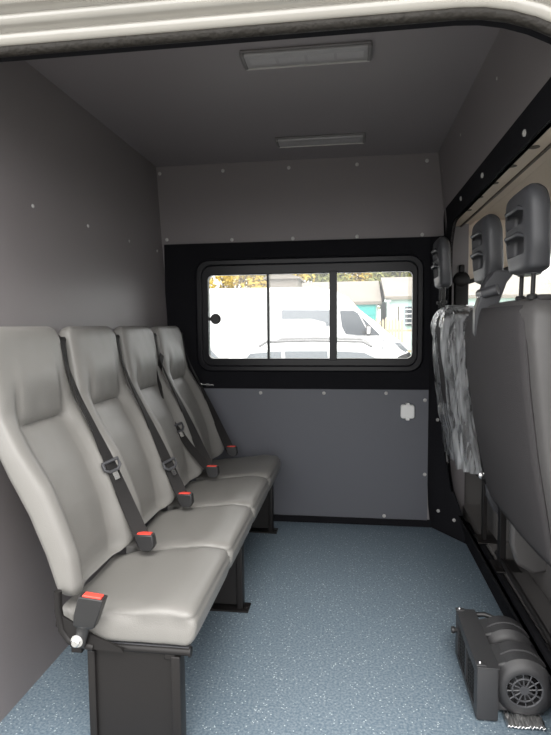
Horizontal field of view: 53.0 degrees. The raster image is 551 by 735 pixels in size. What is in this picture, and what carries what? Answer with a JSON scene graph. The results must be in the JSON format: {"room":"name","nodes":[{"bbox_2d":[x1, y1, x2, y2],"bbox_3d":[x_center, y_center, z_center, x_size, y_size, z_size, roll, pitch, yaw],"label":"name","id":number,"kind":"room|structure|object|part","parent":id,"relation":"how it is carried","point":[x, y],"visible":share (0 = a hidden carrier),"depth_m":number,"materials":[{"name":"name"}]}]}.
{"room":"vehicle interior","nodes":[
{"label":"vehicle interior","id":0,"kind":"room"},
{"bbox_2d":[0,60,175,721],"bbox_3d":[-0.816,-0.049,2.306,0.252,2.065,1.900,0,4,8],"label":"wall","id":1,"kind":"structure","parent":0,"point":[81,239],"depth_m":1.99,"materials":[{"name":"grey plastic"}]},
{"bbox_2d":[25,26,500,166],"bbox_3d":[-0.045,-1.103,2.144,1.920,0.050,1.950,0,4,8],"label":"ceiling","id":2,"kind":"structure","parent":0,"point":[199,105],"depth_m":2.19,"materials":[{"name":"grey plastic"}]},
{"bbox_2d":[239,40,371,70],"bbox_3d":[0.103,-1.048,1.860,0.438,0.020,0.110,0,4,8],"label":"recessed light","id":3,"kind":"object","parent":2,"relation":"in","point":[356,51],"visible":1,"depth_m":1.84,"materials":[{"name":"grey plastic"}]},
{"bbox_3d":[0.102,-1.054,1.859,0.434,0.008,0.110,0,4,8],"label":"plate","id":4,"kind":"part","parent":3,"relation":"part of","materials":[{"name":"grey plastic"}]},
{"bbox_3d":[0.109,-1.045,1.908,0.426,0.006,0.004,0,4,8],"label":"rail","id":5,"kind":"part","parent":3,"relation":"part of","materials":[{"name":"grey plastic"}]},
{"bbox_2d":[275,132,365,147],"bbox_3d":[0.220,-1.113,2.709,0.438,0.020,0.110,0,4,8],"label":"recessed light","id":6,"kind":"object","parent":2,"relation":"in","point":[348,138],"visible":1,"depth_m":2.69,"materials":[{"name":"grey plastic"}]},
{"bbox_3d":[0.220,-1.119,2.709,0.434,0.008,0.110,0,4,8],"label":"plate","id":7,"kind":"part","parent":6,"relation":"part of","materials":[{"name":"grey plastic"}]},
{"bbox_3d":[0.227,-1.110,2.757,0.426,0.006,0.004,0,4,8],"label":"rail","id":8,"kind":"part","parent":6,"relation":"part of","materials":[{"name":"grey plastic"}]},
{"bbox_2d":[0,521,550,734],"bbox_3d":[-0.058,0.989,2.255,1.970,0.050,2.050,0,4,8],"label":"floor","id":9,"kind":"structure","parent":0,"point":[346,628],"depth_m":1.93,"materials":[{"name":"blue plastic"}]},
{"bbox_2d":[70,485,277,734],"bbox_3d":[-0.255,0.803,2.253,0.320,0.325,1.720,0,4,8],"label":"stand","id":10,"kind":"object","parent":9,"relation":"on","point":[139,690],"visible":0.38,"depth_m":1.43,"materials":[{"name":"black paint"}]},
{"bbox_3d":[-0.399,0.661,2.270,0.030,0.028,1.705,0,4,8],"label":"rail","id":11,"kind":"part","parent":10,"relation":"part of","materials":[{"name":"black metal"}]},
{"bbox_2d":[0,326,229,652],"bbox_3d":[-0.493,0.294,1.590,0.644,0.827,0.439,0,4,8],"label":"chair","id":12,"kind":"object","parent":10,"relation":"on","point":[50,455],"visible":0.89,"depth_m":1.54,"materials":[{"name":"grey leather"}]},
{"bbox_3d":[-0.648,0.235,1.617,0.330,0.710,0.414,0,4,8],"label":"backrest","id":13,"kind":"part","parent":12,"relation":"part of","materials":[{"name":"grey leather"}]},
{"bbox_2d":[71,592,106,647],"bbox_3d":[-0.467,0.632,1.371,0.100,0.154,0.039,0,4,8],"label":"seat belt buckle","id":14,"kind":"object","parent":12,"relation":"attached to","point":[89,608],"visible":1,"depth_m":1.36,"materials":[{"name":"black plastic"}]},
{"bbox_2d":[58,335,156,550],"bbox_3d":[-0.571,0.231,1.777,0.393,0.692,0.068,1,5,20],"label":"belt","id":15,"kind":"object","parent":12,"relation":"attached to","point":[145,540],"visible":0.91,"depth_m":1.76,"materials":[{"name":"black fabric"}]},
{"bbox_3d":[-0.511,0.341,1.763,0.016,0.035,0.025,3,6,40],"label":"steel blade","id":16,"kind":"part","parent":15,"relation":"part of","materials":[{"name":"white metal"}]},
{"bbox_2d":[63,546,229,645],"bbox_3d":[-0.356,0.641,1.607,0.373,0.111,0.419,0,4,8],"label":"seat cushion","id":17,"kind":"object","parent":12,"relation":"on","point":[167,596],"depth_m":1.49,"materials":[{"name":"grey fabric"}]},
{"bbox_3d":[-0.359,0.876,1.438,0.247,0.296,0.044,0,4,8],"label":"leg","id":18,"kind":"part","parent":10,"relation":"part of","materials":[{"name":"black paint"}]},
{"bbox_2d":[58,326,253,568],"bbox_3d":[-0.434,0.260,2.019,0.643,0.823,0.419,0,4,8],"label":"chair","id":19,"kind":"object","parent":10,"relation":"on","point":[95,365],"visible":0.72,"depth_m":2.02,"materials":[{"name":"grey leather"}]},
{"bbox_3d":[-0.590,0.203,2.037,0.330,0.710,0.414,0,4,8],"label":"backrest","id":20,"kind":"part","parent":19,"relation":"part of","materials":[{"name":"grey leather"}]},
{"bbox_2d":[115,334,193,507],"bbox_3d":[-0.512,0.199,2.197,0.393,0.692,0.068,1,5,20],"label":"belt","id":21,"kind":"object","parent":19,"relation":"attached to","point":[186,499],"visible":0.91,"depth_m":2.18,"materials":[{"name":"black fabric"}]},
{"bbox_2d":[126,504,253,568],"bbox_3d":[-0.297,0.609,2.027,0.373,0.111,0.419,0,4,8],"label":"seat cushion","id":22,"kind":"object","parent":19,"relation":"on","point":[225,527],"depth_m":1.99,"materials":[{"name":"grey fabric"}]},
{"bbox_3d":[-0.151,0.662,2.236,0.030,0.028,1.705,0,4,8],"label":"rail","id":23,"kind":"part","parent":10,"relation":"part of","materials":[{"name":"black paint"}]},
{"bbox_2d":[113,326,268,521],"bbox_3d":[-0.376,0.228,2.439,0.643,0.823,0.419,0,4,8],"label":"chair","id":24,"kind":"object","parent":10,"relation":"on","point":[137,343],"visible":0.66,"depth_m":2.44,"materials":[{"name":"grey leather"}]},
{"bbox_3d":[-0.531,0.171,2.456,0.330,0.710,0.414,0,4,8],"label":"backrest","id":25,"kind":"part","parent":24,"relation":"part of","materials":[{"name":"grey leather"}]},
{"bbox_2d":[153,333,219,477],"bbox_3d":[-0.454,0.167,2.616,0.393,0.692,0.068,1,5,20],"label":"belt","id":26,"kind":"object","parent":24,"relation":"attached to","point":[212,470],"visible":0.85,"depth_m":2.60,"materials":[{"name":"black fabric"}]},
{"bbox_2d":[168,476,268,521],"bbox_3d":[-0.239,0.577,2.447,0.373,0.111,0.419,0,4,8],"label":"seat cushion","id":27,"kind":"object","parent":24,"relation":"on","point":[250,491],"depth_m":2.40,"materials":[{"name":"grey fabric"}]},
{"bbox_2d":[151,326,280,491],"bbox_3d":[-0.318,0.196,2.859,0.643,0.823,0.419,0,4,8],"label":"chair","id":28,"kind":"object","parent":10,"relation":"on","point":[169,338],"visible":0.58,"depth_m":2.87,"materials":[{"name":"grey leather"}]},
{"bbox_3d":[-0.473,0.139,2.876,0.330,0.710,0.414,0,4,8],"label":"backrest","id":29,"kind":"part","parent":28,"relation":"part of","materials":[{"name":"grey leather"}]},
{"bbox_2d":[181,332,237,456],"bbox_3d":[-0.396,0.135,3.036,0.393,0.692,0.068,1,5,20],"label":"belt","id":30,"kind":"object","parent":28,"relation":"attached to","point":[231,450],"visible":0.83,"depth_m":3.02,"materials":[{"name":"black fabric"}]},
{"bbox_2d":[196,455,280,491],"bbox_3d":[-0.181,0.545,2.867,0.373,0.111,0.419,0,4,8],"label":"seat cushion","id":31,"kind":"object","parent":28,"relation":"on","point":[267,466],"depth_m":2.82,"materials":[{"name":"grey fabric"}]},
{"bbox_3d":[-0.251,0.816,2.223,0.247,0.296,0.044,0,4,8],"label":"leg","id":32,"kind":"part","parent":10,"relation":"part of","materials":[{"name":"black paint"}]},
{"bbox_3d":[-0.245,0.964,2.234,0.285,0.007,0.070,0,4,8],"label":"foot plate","id":33,"kind":"part","parent":10,"relation":"part of","materials":[{"name":"black paint"}]},
{"bbox_3d":[-0.136,0.752,3.053,0.247,0.296,0.044,0,4,8],"label":"leg","id":34,"kind":"part","parent":10,"relation":"part of","materials":[{"name":"black paint"}]},
{"bbox_3d":[-0.130,0.900,3.063,0.285,0.007,0.070,0,4,8],"label":"foot plate","id":35,"kind":"part","parent":10,"relation":"part of","materials":[{"name":"black paint"}]},
{"bbox_2d":[451,607,550,720],"bbox_3d":[0.697,0.907,1.714,0.244,0.174,0.330,0,4,8],"label":"heater","id":36,"kind":"object","parent":9,"relation":"on","point":[500,668],"visible":1,"depth_m":1.59,"materials":[{"name":"grey plastic"}]},
{"bbox_3d":[0.605,0.887,1.867,0.020,0.024,0.024,0,4,8],"label":"drain knob","id":37,"kind":"part","parent":36,"relation":"part of","materials":[{"name":"black plastic"}]},
{"bbox_2d":[459,629,464,673],"bbox_3d":[0.610,0.916,1.789,0.012,0.105,0.118,0,4,8],"label":"grille","id":38,"kind":"object","parent":36,"relation":"attached to","point":[461,636],"depth_m":1.79,"materials":[{"name":"black plastic"}]},
{"bbox_2d":[467,652,473,701],"bbox_3d":[0.592,0.926,1.659,0.012,0.105,0.115,0,4,8],"label":"grille","id":39,"kind":"object","parent":36,"relation":"attached to","point":[470,664],"depth_m":1.67,"materials":[{"name":"black plastic"}]},
{"bbox_3d":[0.624,0.837,1.719,0.063,0.004,0.330,0,4,8],"label":"lid","id":40,"kind":"part","parent":36,"relation":"part of","materials":[{"name":"grey plastic"}]},
{"bbox_2d":[506,674,542,707],"bbox_3d":[0.707,0.917,1.568,0.110,0.110,0.008,0,4,8],"label":"grille","id":41,"kind":"object","parent":36,"relation":"attached to","point":[519,690],"depth_m":1.57,"materials":[{"name":"grey plastic"}]},
{"bbox_2d":[502,711,546,730],"bbox_3d":[0.703,0.998,1.561,0.105,0.017,0.056,0,4,8],"label":"pipe","id":42,"kind":"object","parent":9,"relation":"on","point":[517,721],"visible":1,"depth_m":1.56,"materials":[{"name":"white metal"}]},
{"bbox_2d":[156,153,468,526],"bbox_3d":[0.143,-0.105,3.145,1.820,2.095,0.072,0,4,8],"label":"wall","id":43,"kind":"structure","parent":0,"point":[343,445],"depth_m":3.11,"materials":[{"name":"grey laminate"}]},
{"bbox_2d":[200,382,213,385],"bbox_3d":[-0.396,0.096,3.194,0.081,0.022,0.029,0,4,8],"label":"bolt","id":44,"kind":"object","parent":43,"relation":"attached to","point":[206,384],"visible":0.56,"depth_m":3.19,"materials":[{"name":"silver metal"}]},
{"bbox_3d":[0.067,-0.926,3.077,1.687,0.445,0.004,0,4,8],"label":"panel","id":45,"kind":"part","parent":43,"relation":"part of","materials":[{"name":"grey plastic"}]},
{"bbox_3d":[0.145,0.497,3.172,1.419,0.754,0.010,0,4,8],"label":"panel","id":46,"kind":"part","parent":43,"relation":"part of","materials":[{"name":"grey plastic"}]},
{"bbox_2d":[196,255,423,371],"bbox_3d":[0.178,-0.296,3.111,1.270,0.636,0.082,0,4,8],"label":"window","id":47,"kind":"structure","parent":43,"relation":"in","point":[412,264],"depth_m":3.08,"materials":[{"name":"black"}]},
{"bbox_3d":[-0.349,-0.278,3.165,0.079,0.060,0.043,0,4,8],"label":"latch knob","id":48,"kind":"part","parent":47,"relation":"part of","materials":[{"name":"black plastic"}]},
{"bbox_3d":[0.325,-0.289,3.097,0.041,0.497,0.055,0,4,8],"label":"post","id":49,"kind":"part","parent":47,"relation":"part of","materials":[{"name":"black metal"}]},
{"bbox_3d":[0.158,0.874,3.193,1.440,0.036,0.022,0,4,8],"label":"skirting","id":50,"kind":"part","parent":43,"relation":"part of","materials":[{"name":"black plastic"}]},
{"bbox_2d":[400,403,414,419],"bbox_3d":[0.730,0.244,3.051,0.074,0.096,0.030,0,4,8],"label":"socket cover","id":51,"kind":"object","parent":43,"relation":"attached to","point":[407,410],"visible":1,"depth_m":3.04,"materials":[{"name":"white plastic"}]},
{"bbox_2d":[453,265,469,304],"bbox_3d":[1.007,-0.305,3.006,0.090,0.500,0.060,0,4,8],"label":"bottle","id":52,"kind":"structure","parent":43,"relation":"attached to","point":[461,279],"depth_m":2.98,"materials":[{"name":"black paint"}]},
{"bbox_3d":[1.004,-0.531,2.984,0.030,0.045,0.050,0,4,8],"label":"adjuster knob","id":53,"kind":"part","parent":52,"relation":"part of","materials":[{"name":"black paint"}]},
{"bbox_2d":[427,236,465,543],"bbox_3d":[0.925,0.104,2.907,0.197,1.600,0.260,0,4,8],"label":"pillar","id":54,"kind":"structure","parent":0,"point":[444,509],"depth_m":3.00,"materials":[{"name":"black metal"}]},
{"bbox_2d":[464,220,508,503],"bbox_3d":[1.972,-0.028,2.946,2.100,1.640,0.076,0,4,8],"label":"wall","id":55,"kind":"structure","parent":0,"point":[472,485],"depth_m":3.08,"materials":[{"name":"beige"}]},
{"bbox_3d":[1.979,0.670,3.002,2.100,0.240,0.070,0,4,8],"label":"kick panel","id":56,"kind":"part","parent":55,"relation":"part of","materials":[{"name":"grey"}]},
{"bbox_2d":[438,28,550,684],"bbox_3d":[0.827,-0.046,2.079,0.157,2.065,1.900,0,4,8],"label":"wall","id":57,"kind":"structure","parent":0,"point":[506,109],"depth_m":1.89,"materials":[{"name":"grey laminate"}]},
{"bbox_2d":[465,522,550,667],"bbox_3d":[0.881,0.905,2.028,0.032,0.135,1.750,0,4,8],"label":"trim","id":58,"kind":"structure","parent":57,"relation":"attached to","point":[528,621],"depth_m":2.05,"materials":[{"name":"black metal"}]},
{"bbox_2d":[456,127,550,226],"bbox_3d":[1.691,-0.731,1.988,1.797,0.090,2.180,0,4,8],"label":"ceiling","id":59,"kind":"structure","parent":0,"point":[534,166],"depth_m":2.12,"materials":[{"name":"beige"}]},
{"bbox_2d":[462,504,547,642],"bbox_3d":[1.905,0.869,2.060,1.988,0.065,2.140,0,4,8],"label":"floor","id":60,"kind":"structure","parent":0,"point":[468,509],"depth_m":2.81,"materials":[{"name":"grey"}]},
{"bbox_2d":[431,236,508,543],"bbox_3d":[1.085,0.094,2.621,0.678,1.409,0.460,0,4,8],"label":"seat","id":61,"kind":"object","parent":60,"relation":"on","point":[441,252],"visible":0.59,"depth_m":2.52,"materials":[{"name":"grey fabric"}]},
{"bbox_3d":[0.801,-0.344,2.682,0.016,0.110,0.013,0,4,8],"label":"post","id":62,"kind":"part","parent":61,"relation":"part of","materials":[{"name":"metal"}]},
{"bbox_3d":[0.786,-0.336,2.574,0.016,0.110,0.013,0,4,8],"label":"post","id":63,"kind":"part","parent":61,"relation":"part of","materials":[{"name":"metal"}]},
{"bbox_2d":[431,305,482,473],"bbox_3d":[0.875,0.108,2.674,0.208,0.816,0.512,0,4,8],"label":"plastic cover","id":64,"kind":"object","parent":61,"relation":"on","point":[458,454],"visible":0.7,"depth_m":2.50,"materials":[{"name":"clear plastic"}]},
{"bbox_3d":[0.896,0.088,2.662,0.225,0.720,0.430,0,4,8],"label":"backrest","id":65,"kind":"part","parent":61,"relation":"part of","materials":[{"name":"grey fabric"}]},
{"bbox_3d":[0.946,0.494,2.527,0.036,0.036,0.024,0,4,8],"label":"recliner knob","id":66,"kind":"part","parent":61,"relation":"part of","materials":[{"name":"silver metal"}]},
{"bbox_3d":[0.982,0.648,2.561,0.095,0.314,0.110,0,4,8],"label":"leg","id":67,"kind":"part","parent":61,"relation":"part of","materials":[{"name":"black paint"}]},
{"bbox_3d":[1.206,0.658,2.667,0.340,0.274,0.340,0,4,8],"label":"seat","id":68,"kind":"part","parent":61,"relation":"part of","materials":[{"name":"grey"}]},
{"bbox_2d":[470,515,480,532],"bbox_3d":[1.020,0.784,2.749,0.056,0.014,0.244,0,4,8],"label":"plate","id":69,"kind":"object","parent":60,"relation":"on","point":[476,519],"depth_m":2.81,"materials":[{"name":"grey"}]},
{"bbox_3d":[1.065,0.797,2.622,0.166,0.006,0.550,0,4,8],"label":"plate","id":70,"kind":"part","parent":69,"relation":"part of","materials":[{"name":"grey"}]},
{"bbox_2d":[465,183,550,652],"bbox_3d":[1.020,0.158,1.847,0.674,1.399,0.905,0,4,8],"label":"seat","id":71,"kind":"object","parent":60,"relation":"on","point":[508,359],"visible":0.94,"depth_m":1.64,"materials":[{"name":"grey leather"}]},
{"bbox_2d":[473,270,512,335],"bbox_3d":[0.746,-0.216,1.890,0.126,0.225,0.141,0,4,8],"label":"guide","id":72,"kind":"object","parent":71,"relation":"attached to","point":[490,292],"visible":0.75,"depth_m":1.85,"materials":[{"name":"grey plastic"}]},
{"bbox_3d":[0.949,0.641,2.266,0.100,0.374,0.120,0,4,8],"label":"leg","id":73,"kind":"part","parent":71,"relation":"part of","materials":[{"name":"black paint"}]},
{"bbox_3d":[0.769,0.171,1.921,0.157,0.750,0.792,0,4,8],"label":"panel","id":74,"kind":"part","parent":71,"relation":"part of","materials":[{"name":"grey fabric"}]},
{"bbox_3d":[0.827,0.168,1.908,0.251,0.785,0.840,0,4,8],"label":"backrest","id":75,"kind":"part","parent":71,"relation":"part of","materials":[{"name":"grey leather"}]},
{"bbox_3d":[0.744,-0.239,1.671,0.016,0.110,0.013,0,4,8],"label":"post","id":76,"kind":"part","parent":71,"relation":"part of","materials":[{"name":"silver metal"}]},
{"bbox_3d":[0.873,0.817,1.906,0.020,0.019,0.880,0,4,9],"label":"slide rail","id":77,"kind":"part","parent":71,"relation":"part of","materials":[{"name":"black metal"}]},
{"bbox_3d":[0.729,-0.231,1.562,0.016,0.110,0.013,0,4,8],"label":"post","id":78,"kind":"part","parent":71,"relation":"part of","materials":[{"name":"silver metal"}]},
{"bbox_3d":[1.146,0.706,1.910,0.350,0.294,0.740,0,4,8],"label":"seat","id":79,"kind":"part","parent":71,"relation":"part of","materials":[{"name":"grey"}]},
{"bbox_2d":[506,542,513,559],"bbox_3d":[1.016,0.809,2.418,0.059,0.014,0.191,0,4,8],"label":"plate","id":80,"kind":"object","parent":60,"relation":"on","point":[509,556],"depth_m":2.41,"materials":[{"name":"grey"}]},
{"bbox_2d":[512,572,550,633],"bbox_3d":[0.944,0.842,1.984,0.069,0.014,0.445,0,4,8],"label":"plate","id":81,"kind":"object","parent":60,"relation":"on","point":[537,598],"depth_m":2.01,"materials":[{"name":"grey metal"}]},
{"bbox_3d":[0.961,0.847,1.946,0.146,0.010,0.540,0,4,8],"label":"plate","id":82,"kind":"part","parent":81,"relation":"part of","materials":[{"name":"grey metal"}]},
{"label":"outside","id":83,"kind":"structure","parent":0,"visible":0},
{"bbox_3d":[1.384,1.090,10.016,120.000,0.200,100.000,0,4,8],"label":"ground","id":84,"kind":"structure","parent":83,"visible":0},
{"bbox_2d":[209,275,238,288],"bbox_3d":[-4.364,-3.406,30.009,4.637,5.887,3.507,-1,4,-13],"label":"autumn tree","id":85,"kind":"object","parent":84,"relation":"on","point":[211,280],"visible":0.02,"depth_m":29.24,"materials":[{"name":"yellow plant"}]},
{"bbox_2d":[210,334,245,357],"bbox_3d":[-1.194,0.218,9.841,3.043,1.610,1.920,0,4,8],"label":"car","id":86,"kind":"object","parent":84,"relation":"on","point":[222,346],"visible":0.02,"depth_m":9.39,"materials":[{"name":"white paint"}]},
{"bbox_2d":[216,275,265,288],"bbox_3d":[-2.117,-4.043,30.355,3.782,7.065,3.942,-4,5,-35],"label":"autumn tree","id":87,"kind":"object","parent":84,"relation":"on","point":[244,277],"visible":0.13,"depth_m":30.25,"materials":[{"name":"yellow plant"}]},
{"bbox_2d":[238,275,265,287],"bbox_3d":[-0.108,-4.178,31.683,4.840,7.100,3.644,0,4,8],"label":"autumn tree","id":88,"kind":"object","parent":84,"relation":"on","point":[252,275],"visible":0.04,"depth_m":31.39,"materials":[{"name":"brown plant"}]},
{"bbox_2d":[240,274,315,287],"bbox_3d":[0.461,-4.100,29.135,4.188,7.316,3.424,3,6,40],"label":"autumn tree","id":89,"kind":"object","parent":84,"relation":"on","point":[302,276],"visible":0.09,"depth_m":28.76,"materials":[{"name":"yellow plant"}]},
{"bbox_2d":[263,274,304,287],"bbox_3d":[0.370,-1.617,20.529,1.300,3.640,2.100,0,4,8],"label":"shed","id":90,"kind":"object","parent":84,"relation":"on","point":[286,280],"visible":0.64,"depth_m":19.46,"materials":[{"name":"white"}]},
{"bbox_2d":[210,287,410,357],"bbox_3d":[0.055,-0.414,11.905,5.485,2.540,2.205,0,4,8],"label":"van","id":91,"kind":"object","parent":84,"relation":"on","point":[295,311],"visible":0.39,"depth_m":10.96,"materials":[{"name":"white paint"}]},
{"bbox_2d":[362,325,370,335],"bbox_3d":[1.757,-0.721,10.649,0.160,0.210,0.235,0,4,8],"label":"mirror","id":92,"kind":"object","parent":91,"relation":"attached to","point":[366,329],"depth_m":10.56,"materials":[{"name":"white plastic"}]},
{"bbox_2d":[240,337,396,357],"bbox_3d":[1.099,0.386,7.511,3.580,1.584,1.920,0,4,8],"label":"car","id":93,"kind":"object","parent":84,"relation":"on","point":[315,347],"visible":0.13,"depth_m":6.90,"materials":[{"name":"white paint"}]},
{"bbox_3d":[0.492,-0.300,6.915,1.439,0.116,0.038,0,4,8],"label":"roof rail","id":94,"kind":"part","parent":93,"relation":"part of","materials":[{"name":"grey metal"}]},
{"bbox_3d":[0.684,-0.405,8.298,1.439,0.116,0.038,0,4,8],"label":"roof rail","id":95,"kind":"part","parent":93,"relation":"part of","materials":[{"name":"grey metal"}]},
{"bbox_2d":[304,273,356,281],"bbox_3d":[2.670,-3.763,29.996,3.628,6.477,3.736,3,6,41],"label":"autumn tree","id":96,"kind":"object","parent":84,"relation":"on","point":[340,276],"visible":0.19,"depth_m":29.03,"materials":[{"name":"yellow plant"}]},
{"bbox_2d":[302,281,381,321],"bbox_3d":[2.162,-1.931,24.358,4.680,3.660,5.280,0,4,8],"label":"garage","id":97,"kind":"structure","parent":84,"relation":"on","point":[366,295],"depth_m":22.57,"materials":[{"name":"grey paint"}]},
{"bbox_3d":[3.540,-1.209,21.666,0.770,2.600,0.090,0,4,8],"label":"door","id":98,"kind":"part","parent":97,"relation":"part of","materials":[{"name":"teal paint"}]},
{"bbox_2d":[341,273,378,281],"bbox_3d":[4.954,-4.066,30.787,3.791,6.922,3.811,2,5,29],"label":"autumn tree","id":99,"kind":"object","parent":84,"relation":"on","point":[358,276],"visible":0.05,"depth_m":30.31,"materials":[{"name":"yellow plant"}]},
{"bbox_2d":[365,272,411,310],"bbox_3d":[6.247,-3.421,28.317,3.625,5.986,4.415,0,4,8],"label":"autumn tree","id":100,"kind":"object","parent":84,"relation":"on","point":[375,276],"visible":0.14,"depth_m":27.95,"materials":[{"name":"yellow plant"}]},
{"bbox_2d":[373,306,410,351],"bbox_3d":[3.921,-0.871,18.664,1.550,2.370,0.075,0,4,8],"label":"picket fence","id":101,"kind":"object","parent":84,"relation":"on","point":[393,330],"visible":0.32,"depth_m":18.58,"materials":[{"name":"white wood"}]},
{"bbox_3d":[3.922,-0.897,18.670,1.550,0.780,0.030,0,4,8],"label":"rail","id":102,"kind":"part","parent":101,"relation":"part of","materials":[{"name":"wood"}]},
{"bbox_2d":[378,274,550,353],"bbox_3d":[7.660,-1.933,23.090,6.440,3.760,6.280,0,4,8],"label":"house","id":103,"kind":"structure","parent":84,"relation":"on","point":[395,292],"depth_m":20.52,"materials":[{"name":"beige paint"}]},
{"bbox_3d":[-2.290,0.147,1.513,2.250,2.480,0.060,0,4,8],"label":"wall","id":104,"kind":"structure","parent":0,"visible":0},
{"bbox_2d":[0,0,550,61],"bbox_3d":[-0.095,-0.022,1.250,2.170,1.850,0.154,0,4,8],"label":"trim","id":105,"kind":"structure","parent":104,"relation":"attached to","point":[29,29],"depth_m":1.21,"materials":[{"name":"beige paint"}]}
]}

